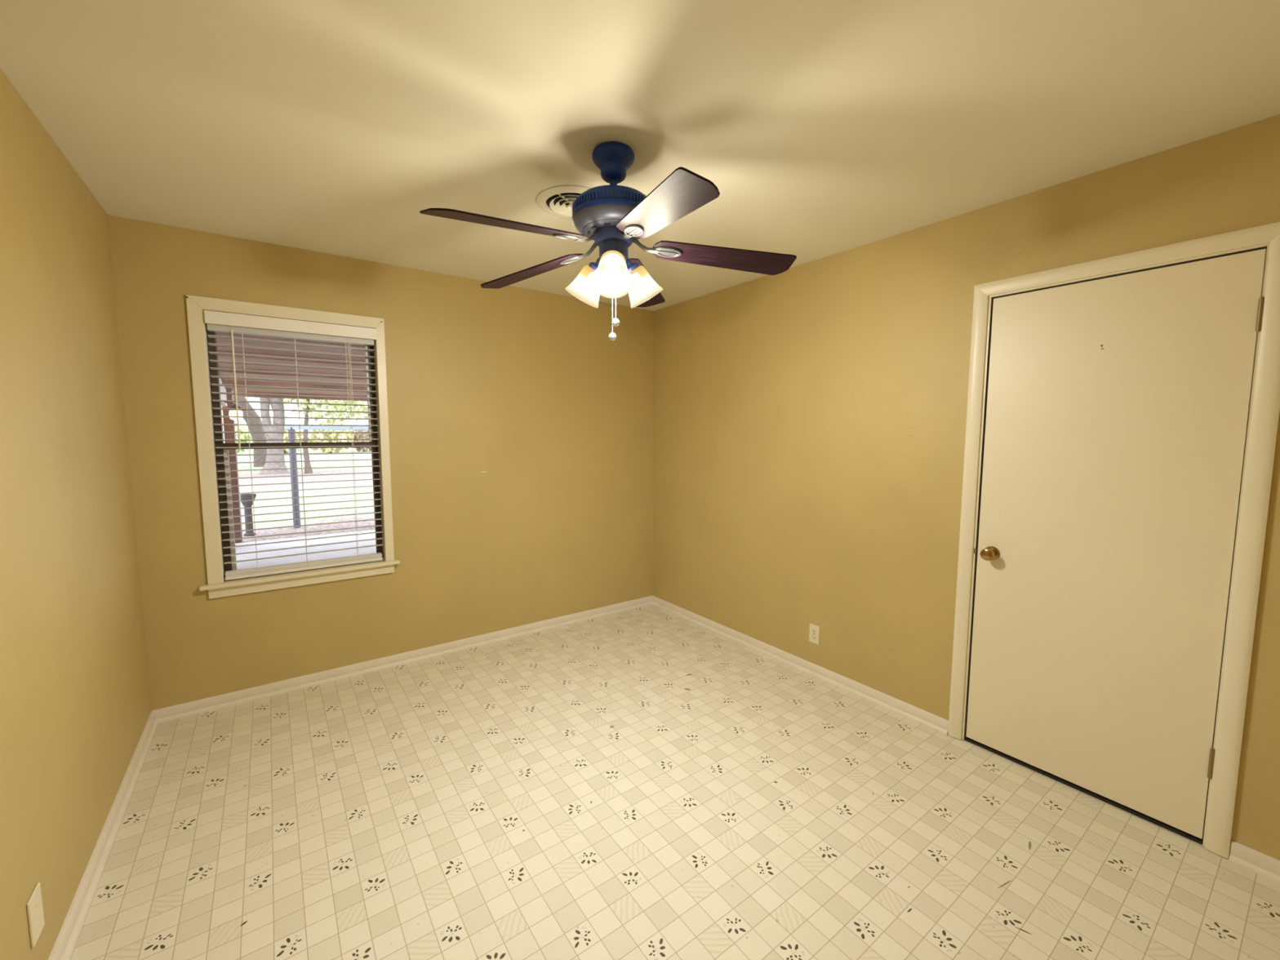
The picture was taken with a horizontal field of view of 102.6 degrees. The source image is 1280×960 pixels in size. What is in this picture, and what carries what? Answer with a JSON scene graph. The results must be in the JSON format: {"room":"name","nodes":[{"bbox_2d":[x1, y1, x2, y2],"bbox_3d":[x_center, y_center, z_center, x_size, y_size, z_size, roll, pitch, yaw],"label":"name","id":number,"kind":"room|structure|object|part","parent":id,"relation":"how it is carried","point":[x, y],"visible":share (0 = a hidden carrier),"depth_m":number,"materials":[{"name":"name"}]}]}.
{"room":"empty bedroom","nodes":[
{"label":"empty bedroom","id":0,"kind":"room"},
{"bbox_2d":[0,67,151,959],"bbox_3d":[-1.412,0.141,0.945,0.120,2.440,3.660,-4,6,-36],"label":"wall","id":1,"kind":"structure","parent":0,"point":[75,701],"depth_m":1.58,"materials":[{"name":"yellow paint"}]},
{"bbox_2d":[26,882,44,948],"bbox_3d":[-1.524,1.097,1.295,0.007,0.120,0.077,-4,6,-36],"label":"wall plate","id":2,"kind":"object","parent":1,"relation":"attached to","point":[34,907],"visible":1,"depth_m":1.29,"materials":[{"name":"beige plastic"}]},
{"bbox_2d":[48,711,158,959],"bbox_3d":[-1.352,1.320,1.091,0.024,0.066,3.649,-4,6,-36],"label":"baseboard","id":3,"kind":"structure","parent":1,"relation":"attached to","point":[64,947],"depth_m":1.72,"materials":[{"name":"paint"}]},
{"bbox_2d":[107,214,653,710],"bbox_3d":[-1.198,-0.084,3.422,3.381,2.440,0.121,-4,6,-36],"label":"wall","id":4,"kind":"structure","parent":0,"point":[521,433],"depth_m":3.23,"materials":[{"name":"yellow paint"}]},
{"bbox_2d":[216,332,367,401],"bbox_3d":[-1.014,-1.468,7.359,8.100,0.530,6.220,-4,6,-36],"label":"porch roof","id":5,"kind":"structure","parent":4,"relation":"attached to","point":[224,341],"depth_m":6.04,"materials":[{"name":"brown wood"}]},
{"bbox_2d":[186,294,399,599],"bbox_3d":[-1.899,-0.173,2.877,0.942,1.527,0.165,-4,6,-36],"label":"window","id":6,"kind":"structure","parent":4,"relation":"in","point":[217,586],"depth_m":2.73,"materials":[{"name":"beige paint"}]},
{"bbox_3d":[-2.203,-0.185,2.600,0.062,1.452,0.015,-4,6,-36],"label":"casing","id":7,"kind":"part","parent":6,"relation":"part of","materials":[{"name":"beige paint"}]},
{"bbox_3d":[-1.870,-0.899,2.776,0.879,0.062,0.015,-4,6,-36],"label":"head casing","id":8,"kind":"part","parent":6,"relation":"part of","materials":[{"name":"beige paint"}]},
{"bbox_2d":[204,310,382,580],"bbox_3d":[-1.875,-0.179,2.866,0.772,1.380,0.086,-4,6,-36],"label":"window blind","id":9,"kind":"object","parent":6,"relation":"attached to","point":[216,322],"visible":1,"depth_m":2.83,"materials":[{"name":"grey plastic"}]},
{"bbox_3d":[-2.081,-0.124,2.740,0.005,1.289,0.056,-4,6,-36],"label":"ladder cord","id":10,"kind":"part","parent":9,"relation":"part of","materials":[{"name":"beige fabric"}]},
{"bbox_3d":[-1.886,-0.815,2.818,0.756,0.077,0.052,-4,6,-36],"label":"head rail","id":11,"kind":"part","parent":9,"relation":"part of","materials":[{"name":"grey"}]},
{"bbox_3d":[-1.896,-0.136,2.873,0.005,1.289,0.056,-4,6,-36],"label":"ladder cord","id":12,"kind":"part","parent":9,"relation":"part of","materials":[{"name":"beige fabric"}]},
{"bbox_3d":[-1.890,0.498,2.934,0.748,0.018,0.052,-4,6,-36],"label":"rail","id":13,"kind":"part","parent":9,"relation":"part of","materials":[{"name":"beige plastic"}]},
{"bbox_3d":[-1.683,-0.541,2.955,0.003,0.517,0.003,-4,6,-36],"label":"lift cord","id":14,"kind":"part","parent":9,"relation":"part of","materials":[{"name":"beige fabric"}]},
{"bbox_3d":[-1.665,-0.529,2.969,0.004,0.543,0.003,-4,6,-36],"label":"lift cord","id":15,"kind":"part","parent":9,"relation":"part of","materials":[{"name":"white fabric"}]},
{"bbox_3d":[-1.689,-0.149,3.023,0.005,1.289,0.056,-4,6,-36],"label":"ladder cord","id":16,"kind":"part","parent":9,"relation":"part of","materials":[{"name":"beige fabric"}]},
{"bbox_3d":[-1.926,-0.174,2.931,0.770,1.413,0.046,-4,6,-36],"label":"sash frame","id":17,"kind":"part","parent":6,"relation":"part of","materials":[{"name":"beige wood"}]},
{"bbox_3d":[-1.923,-0.197,2.927,0.707,0.032,0.026,-4,6,-36],"label":"meeting rail","id":18,"kind":"part","parent":6,"relation":"part of","materials":[{"name":"brown"}]},
{"bbox_3d":[-1.884,0.526,2.917,0.942,0.021,0.107,-4,6,-36],"label":"sill","id":19,"kind":"part","parent":6,"relation":"part of","materials":[{"name":"beige paint"}]},
{"bbox_3d":[-1.533,-0.227,3.082,0.047,1.452,0.015,-4,6,-36],"label":"casing","id":20,"kind":"part","parent":6,"relation":"part of","materials":[{"name":"beige paint"}]},
{"bbox_2d":[151,595,653,723],"bbox_3d":[-1.159,1.103,3.472,3.141,0.066,0.024,-4,6,-36],"label":"baseboard","id":21,"kind":"structure","parent":4,"relation":"attached to","point":[162,715],"depth_m":3.13,"materials":[{"name":"paint"}]},
{"bbox_2d":[0,0,1279,311],"bbox_3d":[-0.088,-1.208,1.782,3.381,0.100,3.900,-4,6,-36],"label":"ceiling","id":22,"kind":"structure","parent":0,"point":[820,128],"depth_m":1.57,"materials":[{"name":"beige paint"}]},
{"bbox_2d":[536,185,589,232],"bbox_3d":[-0.286,-1.120,2.225,0.321,0.155,0.321,-4,6,-36],"label":"ceiling vent","id":23,"kind":"object","parent":22,"relation":"in","point":[557,201],"visible":0.55,"depth_m":2.17,"materials":[{"name":"white metal"}]},
{"bbox_2d":[419,141,796,340],"bbox_3d":[-0.126,-0.833,1.814,1.227,0.653,1.266,-4,6,-36],"label":"ceiling fan","id":24,"kind":"object","parent":22,"relation":"hanging from","point":[615,216],"visible":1,"depth_m":1.77,"materials":[{"name":"walnut wood"},{"name":"navy blue painted metal"},{"name":"pewter iron"}]},
{"bbox_3d":[-0.396,-0.789,1.589,0.517,0.006,0.140,-11,23,-40],"label":"blade","id":25,"kind":"part","parent":24,"relation":"part of","materials":[{"name":"brown wood"}]},
{"bbox_3d":[-0.433,-0.831,2.052,0.517,0.006,0.140,-3,15,32],"label":"blade","id":26,"kind":"part","parent":24,"relation":"part of","materials":[{"name":"brown wood"}]},
{"bbox_3d":[-0.190,-0.728,1.907,0.058,0.086,0.058,40,22,20],"label":"bulb","id":27,"kind":"part","parent":24,"relation":"part of","materials":[{"name":"white glass"}]},
{"bbox_3d":[-0.190,-0.728,1.907,0.140,0.114,0.140,40,22,20],"label":"lamp shade","id":28,"kind":"part","parent":24,"relation":"part of","materials":[{"name":"white glass"}]},
{"bbox_3d":[-0.159,-0.781,1.883,0.064,0.064,0.067,-4,6,-36],"label":"light arm","id":29,"kind":"part","parent":24,"relation":"part of","materials":[{"name":"blue metal"}]},
{"bbox_3d":[-0.095,-0.893,1.839,0.215,0.018,0.215,-4,6,-36],"label":"vent plate","id":30,"kind":"part","parent":24,"relation":"part of","materials":[{"name":"blue"}]},
{"bbox_3d":[-0.093,-0.713,1.746,0.140,0.114,0.140,0,-30,-1],"label":"lamp shade","id":31,"kind":"part","parent":24,"relation":"part of","materials":[{"name":"white glass"}]},
{"bbox_3d":[-0.100,-0.641,1.863,0.004,0.205,0.003,-4,6,-36],"label":"pull chain","id":32,"kind":"part","parent":24,"relation":"part of","materials":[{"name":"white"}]},
{"bbox_3d":[-0.100,-0.525,1.873,0.029,0.031,0.029,-4,6,-36],"label":"pull knob","id":33,"kind":"part","parent":24,"relation":"part of","materials":[{"name":"white plastic"}]},
{"bbox_3d":[-0.093,-0.713,1.746,0.058,0.086,0.058,0,-30,-1],"label":"bulb","id":34,"kind":"part","parent":24,"relation":"part of","materials":[{"name":"white glass"}]},
{"bbox_3d":[-0.095,-0.772,1.777,0.064,0.064,0.066,-4,6,-36],"label":"light arm","id":35,"kind":"part","parent":24,"relation":"part of","materials":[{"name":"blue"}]},
{"bbox_3d":[-0.088,-0.576,1.868,0.029,0.031,0.029,-4,6,-36],"label":"pull knob","id":36,"kind":"part","parent":24,"relation":"part of","materials":[{"name":"white plastic"}]},
{"bbox_3d":[-0.088,-0.668,1.860,0.004,0.161,0.003,-4,6,-36],"label":"pull chain","id":37,"kind":"part","parent":24,"relation":"part of","materials":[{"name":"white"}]},
{"bbox_3d":[-0.033,-0.781,1.886,0.065,0.064,0.064,-4,6,-36],"label":"light arm","id":38,"kind":"part","parent":24,"relation":"part of","materials":[{"name":"blue metal"}]},
{"bbox_3d":[-0.002,-0.728,1.910,0.140,0.114,0.140,-41,23,-22],"label":"lamp shade","id":39,"kind":"part","parent":24,"relation":"part of","materials":[{"name":"white glass"}]},
{"bbox_3d":[-0.002,-0.728,1.910,0.058,0.086,0.058,-41,23,-22],"label":"bulb","id":40,"kind":"part","parent":24,"relation":"part of","materials":[{"name":"white glass"}]},
{"bbox_3d":[-0.003,-0.847,2.231,0.140,0.006,0.517,-11,-3,13],"label":"blade","id":41,"kind":"part","parent":24,"relation":"part of","materials":[{"name":"brown wood"}]},
{"bbox_3d":[0.058,-0.778,1.482,0.140,0.006,0.517,11,6,-24],"label":"blade","id":42,"kind":"part","parent":24,"relation":"part of","materials":[{"name":"brown wood"}]},
{"bbox_3d":[0.300,-0.814,1.879,0.517,0.006,0.140,5,-7,-5],"label":"blade","id":43,"kind":"part","parent":24,"relation":"part of","materials":[{"name":"brown wood"}]},
{"bbox_2d":[70,604,1279,959],"bbox_3d":[-0.093,1.321,2.013,3.381,0.100,3.900,-4,6,-36],"label":"floor","id":44,"kind":"structure","parent":0,"point":[383,814],"depth_m":1.85,"materials":[{"name":"tile"}]},
{"bbox_2d":[652,114,1279,860],"bbox_3d":[1.230,-0.028,2.850,0.120,2.440,3.660,-4,6,-36],"label":"wall","id":45,"kind":"structure","parent":0,"point":[810,418],"depth_m":2.71,"materials":[{"name":"yellow paint"}]},
{"bbox_2d":[652,595,948,735],"bbox_3d":[0.796,1.111,3.430,0.024,0.066,2.362,-4,6,-36],"label":"baseboard","id":46,"kind":"structure","parent":45,"relation":"attached to","point":[930,720],"depth_m":3.05,"materials":[{"name":"paint"}]},
{"bbox_2d":[808,623,819,644],"bbox_3d":[1.045,0.925,3.080,0.009,0.113,0.069,-4,6,-36],"label":"power outlet","id":47,"kind":"object","parent":45,"relation":"attached to","point":[814,632],"visible":1,"depth_m":3.08,"materials":[{"name":"beige plastic"}]},
{"bbox_2d":[811,628,816,633],"bbox_3d":[1.043,0.906,3.077,0.002,0.027,0.033,-4,6,-36],"label":"socket","id":48,"kind":"object","parent":47,"relation":"attached to","point":[813,630],"depth_m":3.08,"materials":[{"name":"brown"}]},
{"bbox_2d":[947,222,1279,858],"bbox_3d":[1.785,0.213,2.046,0.184,2.108,0.896,-4,6,-36],"label":"door","id":49,"kind":"structure","parent":45,"relation":"in","point":[1122,413],"depth_m":1.94,"materials":[{"name":"paint"}]},
{"bbox_3d":[1.509,0.182,2.362,0.018,2.105,0.057,-4,6,-36],"label":"casing","id":50,"kind":"part","parent":49,"relation":"part of","materials":[{"name":"beige paint"}]},
{"bbox_3d":[1.550,0.329,2.280,0.066,0.062,0.062,-4,6,-36],"label":"knob","id":51,"kind":"part","parent":49,"relation":"part of","materials":[{"name":"gold metal"}]},
{"bbox_3d":[1.757,-0.806,1.931,0.018,0.057,0.896,-4,6,-36],"label":"head casing","id":52,"kind":"part","parent":49,"relation":"part of","materials":[{"name":"beige paint"}]},
{"bbox_3d":[2.002,0.245,1.685,0.018,2.105,0.057,-4,6,-36],"label":"casing","id":53,"kind":"part","parent":49,"relation":"part of","materials":[{"name":"beige paint"}]},
{"bbox_2d":[1228,840,1279,884],"bbox_3d":[2.129,1.280,1.596,0.024,0.066,0.388,-4,6,-36],"label":"baseboard","id":54,"kind":"structure","parent":45,"relation":"attached to","point":[1266,866],"depth_m":1.71,"materials":[{"name":"paint"}]},
{"label":"outside","id":55,"kind":"structure","parent":0,"visible":0},
{"bbox_2d":[235,458,375,543],"bbox_3d":[-11.311,-0.183,20.131,120.000,0.110,27.050,-4,6,-36],"label":"lawn","id":56,"kind":"structure","parent":55,"point":[242,466],"depth_m":12.62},
{"bbox_2d":[240,493,256,536],"bbox_3d":[-6.128,0.547,8.030,0.230,0.650,0.226,-4,6,-36],"label":"stand","id":57,"kind":"object","parent":56,"relation":"on","point":[242,496],"visible":0.86,"depth_m":7.99,"materials":[{"name":"grey stone"}]},
{"bbox_2d":[240,493,256,505],"bbox_3d":[-6.127,0.308,8.009,0.230,0.170,0.226,-4,6,-36],"label":"bowl","id":58,"kind":"object","parent":57,"relation":"on","point":[242,496],"depth_m":7.95,"materials":[{"name":"grey stone"}]},
{"bbox_2d":[233,396,266,466],"bbox_3d":[-19.021,-4.173,23.386,6.168,7.341,4.178,-4,6,-36],"label":"leaning tree","id":59,"kind":"object","parent":56,"relation":"on","point":[243,405],"visible":0.02,"depth_m":24.10,"materials":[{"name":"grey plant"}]},
{"bbox_2d":[257,397,290,474],"bbox_3d":[-14.440,-4.115,19.969,7.315,7.861,5.112,-4,6,-36],"label":"forked tree","id":60,"kind":"object","parent":56,"relation":"on","point":[263,406],"visible":0.02,"depth_m":20.05,"materials":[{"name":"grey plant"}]},
{"bbox_2d":[237,457,371,462],"bbox_3d":[-19.065,-1.203,30.797,120.000,0.140,0.600,-4,6,-36],"label":"curb","id":61,"kind":"object","parent":56,"relation":"on","point":[366,457],"visible":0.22,"depth_m":30.63,"materials":[{"name":"white concrete"}]},
{"bbox_2d":[282,398,368,473],"bbox_3d":[-12.277,-2.313,20.904,4.003,4.131,2.923,-4,6,-36],"label":"slender tree","id":62,"kind":"object","parent":56,"relation":"on","point":[308,406],"visible":0.23,"depth_m":20.29,"materials":[{"name":"green plant"}]},
{"bbox_2d":[284,426,368,528],"bbox_3d":[-4.413,-0.150,9.683,3.690,1.745,0.101,-4,6,-36],"label":"frame","id":63,"kind":"object","parent":56,"relation":"on","point":[290,428],"visible":0.36,"depth_m":8.65,"materials":[{"name":"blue metal"}]},
{"bbox_3d":[-5.835,-0.037,8.660,0.104,1.700,0.101,-4,6,-36],"label":"post","id":64,"kind":"part","parent":63,"relation":"part of","materials":[{"name":"grey metal"}]},
{"bbox_3d":[-4.412,-0.977,9.608,3.690,0.085,0.100,-4,6,-36],"label":"rail","id":65,"kind":"part","parent":63,"relation":"part of","materials":[{"name":"white"}]},
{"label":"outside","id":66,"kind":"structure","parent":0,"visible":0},
{"bbox_2d":[224,529,382,579],"bbox_3d":[-2.889,1.105,5.992,15.000,0.100,5.829,-4,6,-36],"label":"patio","id":67,"kind":"structure","parent":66,"point":[326,555],"depth_m":7.04,"materials":[{"name":"concrete"}]},
{"bbox_2d":[218,377,243,542],"bbox_3d":[-4.288,-0.236,4.970,0.378,2.750,6.018,-4,6,-36],"label":"wall","id":68,"kind":"structure","parent":67,"relation":"on","point":[235,482],"depth_m":7.39,"materials":[{"name":"brown brick"}]},
{"bbox_3d":[-5.212,0.032,6.423,0.030,1.950,0.950,-4,6,-36],"label":"white door frame","id":69,"kind":"part","parent":68,"relation":"part of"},
{"bbox_2d":[224,401,245,419],"bbox_3d":[-5.464,-0.938,6.926,0.233,0.250,0.233,1,5,9],"label":"wall lantern","id":70,"kind":"object","parent":68,"relation":"attached to","point":[232,412],"visible":0.7,"depth_m":6.88,"materials":[{"name":"white"}]},
{"bbox_3d":[-5.459,-0.874,6.935,0.144,0.122,0.144,-4,6,-36],"label":"lantern glass","id":71,"kind":"part","parent":70,"relation":"part of","materials":[{"name":"white glass"}]},
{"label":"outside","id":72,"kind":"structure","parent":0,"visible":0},
{"bbox_2d":[237,453,371,460],"bbox_3d":[-21.586,-1.478,34.270,120.000,0.090,8.000,-4,6,-36],"label":"road","id":73,"kind":"structure","parent":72,"point":[356,455],"depth_m":34.92,"materials":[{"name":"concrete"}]},
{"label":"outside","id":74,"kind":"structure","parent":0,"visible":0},
{"bbox_2d":[237,440,371,456],"bbox_3d":[-52.951,-5.474,77.426,120.000,0.110,99.000,-4,6,-36],"label":"verge","id":75,"kind":"structure","parent":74,"point":[349,450],"depth_m":43.33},
{"bbox_2d":[235,422,253,454],"bbox_3d":[-29.764,-2.899,36.862,4.070,2.862,2.146,-4,6,-36],"label":"bush","id":76,"kind":"object","parent":75,"relation":"on","point":[242,435],"visible":0.09,"depth_m":37.30,"materials":[{"name":"green plant"}]},
{"bbox_2d":[283,429,303,453],"bbox_3d":[-27.601,-3.025,39.711,3.002,2.434,2.207,-4,6,-36],"label":"bush","id":77,"kind":"object","parent":75,"relation":"on","point":[286,435],"visible":0.16,"depth_m":39.77,"materials":[{"name":"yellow plant"}]},
{"bbox_2d":[307,420,354,453],"bbox_3d":[-24.576,-3.344,40.632,3.633,2.866,2.169,-4,6,-36],"label":"bush","id":78,"kind":"object","parent":75,"relation":"on","point":[323,436],"visible":0.46,"depth_m":40.42,"materials":[{"name":"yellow plant"}]},
{"bbox_2d":[346,424,371,451],"bbox_3d":[-23.434,-3.551,43.882,2.988,2.710,2.191,-4,6,-36],"label":"bush","id":79,"kind":"object","parent":75,"relation":"on","point":[357,435],"visible":0.31,"depth_m":43.33,"materials":[{"name":"brown plant"}]}
]}

